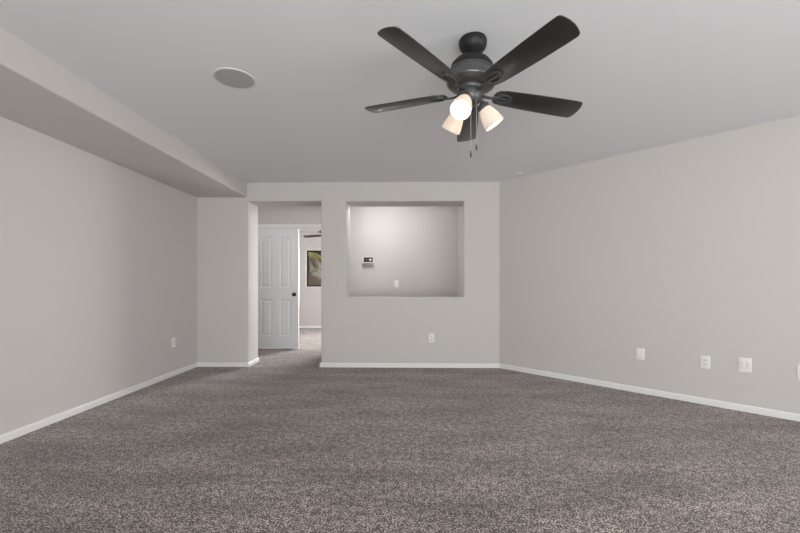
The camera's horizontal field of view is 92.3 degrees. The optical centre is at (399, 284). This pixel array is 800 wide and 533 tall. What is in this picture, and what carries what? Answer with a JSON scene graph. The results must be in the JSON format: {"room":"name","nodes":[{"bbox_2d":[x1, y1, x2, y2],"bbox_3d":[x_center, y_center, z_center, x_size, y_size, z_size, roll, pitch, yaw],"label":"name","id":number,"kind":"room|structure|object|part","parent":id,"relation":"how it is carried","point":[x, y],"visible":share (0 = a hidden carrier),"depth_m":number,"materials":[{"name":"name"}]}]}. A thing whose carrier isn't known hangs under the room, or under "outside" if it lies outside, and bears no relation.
{"room":"empty living room","nodes":[
{"label":"empty living room","id":0,"kind":"room"},
{"bbox_2d":[0,116,196,434],"bbox_3d":[-2.827,-0.129,1.662,0.120,2.440,7.610,0,0,1],"label":"wall","id":1,"kind":"structure","parent":0,"point":[98,255],"depth_m":3.33,"materials":[{"name":"grey paint"}]},
{"bbox_2d":[0,357,258,443],"bbox_3d":[-2.420,1.062,1.654,0.695,0.057,7.610,0,0,1],"label":"baseboard","id":2,"kind":"structure","parent":1,"relation":"attached to","point":[5,437],"depth_m":3.54,"materials":[{"name":"white wood"}]},
{"bbox_2d":[172,337,175,347],"bbox_3d":[-2.704,0.693,4.595,0.009,0.116,0.072,0,0,1],"label":"wall outlet","id":3,"kind":"object","parent":1,"relation":"attached to","point":[174,338],"visible":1,"depth_m":4.60,"materials":[{"name":"white plastic"}]},
{"bbox_2d":[0,27,246,196],"bbox_3d":[-2.437,-1.254,1.478,0.667,0.190,7.258,0,0,1],"label":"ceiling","id":4,"kind":"structure","parent":0,"point":[37,93],"depth_m":2.83,"materials":[{"name":"grey paint"}]},
{"bbox_2d":[299,230,320,325],"bbox_3d":[-1.258,-0.129,9.637,4.300,2.440,0.150,0,0,1],"label":"wall","id":5,"kind":"structure","parent":0,"point":[309,297],"depth_m":9.58,"materials":[{"name":"grey paint"}]},
{"bbox_2d":[307,251,320,286],"bbox_3d":[-1.756,-0.401,9.695,1.199,0.923,0.045,0,0,1],"label":"window","id":6,"kind":"structure","parent":5,"relation":"in","point":[308,285],"depth_m":9.68,"materials":[{"name":"brown metal"}]},
{"bbox_2d":[303,231,320,237],"bbox_3d":[-1.407,-1.019,8.154,1.252,0.660,1.241,0,0,-13],"label":"ceiling fan","id":7,"kind":"object","parent":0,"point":[304,236],"visible":0.02,"depth_m":8.10,"materials":[{"name":"grey metal"}]},
{"bbox_3d":[-1.778,-1.027,8.124,0.516,0.034,0.203,-4,0,-13],"label":"blade","id":8,"kind":"part","parent":7,"relation":"part of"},
{"bbox_2d":[197,182,498,362],"bbox_3d":[-0.694,-0.129,5.249,4.002,2.440,0.352,0,0,1],"label":"wall","id":9,"kind":"structure","parent":0,"point":[465,328],"depth_m":5.07,"materials":[{"name":"grey paint"}]},
{"bbox_2d":[429,334,433,341],"bbox_3d":[0.413,0.703,5.046,0.072,0.116,0.009,0,0,1],"label":"wall outlet","id":10,"kind":"object","parent":9,"relation":"attached to","point":[431,336],"visible":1,"depth_m":5.04,"materials":[{"name":"white plastic"}]},
{"bbox_2d":[258,206,456,296],"bbox_3d":[-1.257,-0.129,6.536,4.625,2.440,0.120,0,0,1],"label":"wall","id":11,"kind":"structure","parent":0,"point":[415,246],"depth_m":6.45,"materials":[{"name":"grey paint"}]},
{"bbox_2d":[258,229,298,347],"bbox_3d":[-2.085,0.071,6.492,0.739,2.016,0.102,0,0,1],"label":"door","id":12,"kind":"structure","parent":11,"relation":"in","point":[278,249],"depth_m":6.50,"materials":[{"name":"white paint"}]},
{"bbox_2d":[258,224,320,227],"bbox_3d":[-1.729,0.037,6.546,1.604,2.107,0.152,0,0,1],"label":"trim","id":13,"kind":"structure","parent":11,"relation":"attached to","point":[259,225],"depth_m":6.47,"materials":[{"name":"white wood"}]},
{"bbox_2d":[258,228,320,229],"bbox_3d":[-1.729,0.069,6.546,1.480,2.045,0.120,0,0,1],"label":"trim","id":14,"kind":"structure","parent":11,"relation":"attached to","point":[258,228],"depth_m":6.49,"materials":[{"name":"white wood"}]},
{"bbox_2d":[299,326,320,327],"bbox_3d":[-1.289,1.062,8.080,4.100,0.057,2.965,0,0,1],"label":"baseboard","id":15,"kind":"structure","parent":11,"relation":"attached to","point":[299,326],"depth_m":9.57,"materials":[{"name":"white wood"}]},
{"bbox_2d":[362,257,373,266],"bbox_3d":[-0.534,-0.381,6.444,0.194,0.164,0.036,0,0,1],"label":"keypad","id":16,"kind":"object","parent":11,"relation":"attached to","point":[366,261],"visible":1,"depth_m":6.43,"materials":[{"name":"white plastic"}]},
{"bbox_2d":[394,280,398,286],"bbox_3d":[-0.061,-0.014,6.448,0.074,0.118,0.008,0,0,1],"label":"light switch","id":17,"kind":"object","parent":11,"relation":"attached to","point":[396,282],"visible":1,"depth_m":6.45,"materials":[{"name":"white plastic"}]},
{"bbox_2d":[0,328,799,532],"bbox_3d":[0.465,1.131,3.659,8.584,0.080,12.135,0,0,1],"label":"floor","id":18,"kind":"structure","parent":0,"point":[284,442],"depth_m":2.38,"materials":[{"name":"carpet"}]},
{"bbox_2d":[0,0,799,182],"bbox_3d":[0.465,-1.389,3.659,8.584,0.080,12.135,0,0,1],"label":"ceiling","id":19,"kind":"structure","parent":0,"point":[645,74],"depth_m":2.44,"materials":[{"name":"white paint"}]},
{"bbox_2d":[212,67,256,89],"bbox_3d":[-1.085,-1.347,2.522,0.270,0.005,0.270,0,0,1],"label":"ceiling speaker","id":20,"kind":"object","parent":19,"relation":"attached to","point":[233,78],"visible":1,"depth_m":2.51,"materials":[{"name":"white plastic"}]},
{"bbox_2d":[365,15,582,156],"bbox_3d":[0.407,-1.019,2.146,1.252,0.660,1.241,0,0,1],"label":"ceiling fan","id":21,"kind":"object","parent":19,"relation":"hanging from","point":[472,74],"visible":1,"depth_m":2.02,"materials":[{"name":"black metal"}]},
{"bbox_3d":[0.031,-1.077,2.287,0.520,0.048,0.137,0,0,27],"label":"blade","id":22,"kind":"part","parent":21,"relation":"part of","materials":[{"name":"black wood"}]},
{"bbox_3d":[0.115,-1.082,1.829,0.135,0.063,0.520,0,0,45],"label":"blade","id":23,"kind":"part","parent":21,"relation":"part of","materials":[{"name":"black wood"}]},
{"bbox_3d":[0.303,-0.932,2.218,0.118,0.142,0.129,4,-1,1],"label":"lamp shade","id":24,"kind":"part","parent":21,"relation":"part of","materials":[{"name":"white glass"}]},
{"bbox_3d":[0.318,-0.936,2.000,0.114,0.142,0.132,4,-1,1],"label":"lamp shade","id":25,"kind":"part","parent":21,"relation":"part of","materials":[{"name":"white glass"}]},
{"bbox_3d":[0.325,-0.942,2.008,0.059,0.088,0.074,4,-1,1],"label":"bulb","id":26,"kind":"part","parent":21,"relation":"part of","materials":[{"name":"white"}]},
{"bbox_3d":[0.439,-1.041,2.507,0.137,0.037,0.520,0,0,9],"label":"blade","id":27,"kind":"part","parent":21,"relation":"part of","materials":[{"name":"black wood"}]},
{"bbox_3d":[0.414,-0.882,2.080,0.004,0.243,0.004,0,0,1],"label":"pull chain","id":28,"kind":"part","parent":21,"relation":"part of","materials":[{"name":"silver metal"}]},
{"bbox_3d":[0.502,-0.921,2.123,0.136,0.142,0.112,4,-1,1],"label":"lamp shade","id":29,"kind":"part","parent":21,"relation":"part of","materials":[{"name":"white glass"}]},
{"bbox_3d":[0.575,-1.049,1.767,0.134,0.045,0.521,0,0,-27],"label":"blade","id":30,"kind":"part","parent":21,"relation":"part of","materials":[{"name":"black wood"}]},
{"bbox_3d":[0.776,-1.027,2.192,0.516,0.034,0.203,4,-1,1],"label":"blade","id":31,"kind":"part","parent":21,"relation":"part of","materials":[{"name":"black wood"}]},
{"bbox_2d":[457,206,459,296],"bbox_3d":[0.993,-0.129,5.911,0.100,2.440,1.040,0,0,1],"label":"wall","id":32,"kind":"structure","parent":0,"point":[458,207],"depth_m":6.24,"materials":[{"name":"grey paint"}]},
{"bbox_2d":[499,116,799,413],"bbox_3d":[2.917,-0.129,3.439,0.120,2.440,4.535,0,0,-44],"label":"wall","id":33,"kind":"structure","parent":0,"point":[679,253],"depth_m":3.69,"materials":[{"name":"grey paint"}]},
{"bbox_2d":[320,363,799,421],"bbox_3d":[2.552,1.062,2.237,2.484,0.057,9.413,0,0,-36],"label":"baseboard","id":34,"kind":"structure","parent":33,"relation":"attached to","point":[722,404],"depth_m":4.16,"materials":[{"name":"white wood"}]},
{"bbox_2d":[636,348,644,359],"bbox_3d":[2.418,0.699,3.866,0.008,0.116,0.076,0,0,-44],"label":"blank plate","id":35,"kind":"object","parent":33,"relation":"attached to","point":[640,352],"visible":1,"depth_m":3.86,"materials":[{"name":"white plastic"}]},
{"bbox_2d":[700,355,710,368],"bbox_3d":[2.776,0.707,3.493,0.009,0.116,0.074,0,0,-44],"label":"wall outlet","id":36,"kind":"object","parent":33,"relation":"attached to","point":[705,361],"visible":1,"depth_m":3.49,"materials":[{"name":"white plastic"}]},
{"bbox_2d":[703,358,707,365],"bbox_3d":[2.774,0.707,3.492,0.003,0.066,0.033,0,0,-44],"label":"receptacle","id":37,"kind":"object","parent":36,"relation":"attached to","point":[705,360],"depth_m":3.49,"materials":[{"name":"grey plastic"}]},
{"bbox_2d":[738,357,751,372],"bbox_3d":[2.962,0.691,3.300,0.008,0.124,0.086,0,0,-44],"label":"jack plate","id":38,"kind":"object","parent":33,"relation":"attached to","point":[744,364],"visible":1,"depth_m":3.30,"materials":[{"name":"white plastic"}]},
{"bbox_2d":[797,365,799,379],"bbox_3d":[3.203,0.703,3.048,0.009,0.118,0.074,0,0,-44],"label":"wall outlet","id":39,"kind":"object","parent":33,"relation":"attached to","point":[798,366],"visible":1,"depth_m":3.07,"materials":[{"name":"white plastic"}]},
{"label":"outside","id":40,"kind":"structure","parent":0,"visible":0},
{"bbox_3d":[-1.216,1.241,14.212,15.000,0.100,8.700,0,0,1],"label":"ground","id":41,"kind":"structure","parent":40,"visible":0},
{"bbox_2d":[309,252,320,279],"bbox_3d":[-2.889,0.101,11.299,1.696,2.205,1.867,0,0,33],"label":"palm tree","id":42,"kind":"object","parent":41,"relation":"on","point":[314,258],"visible":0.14,"depth_m":11.00,"materials":[{"name":"plant"}]},
{"bbox_2d":[309,273,320,284],"bbox_3d":[-2.239,0.395,13.057,9.000,1.593,0.150,0,0,1],"label":"fence","id":43,"kind":"object","parent":41,"relation":"on","point":[313,280],"visible":0.02,"depth_m":13.00,"materials":[{"name":"beige"}]}
]}

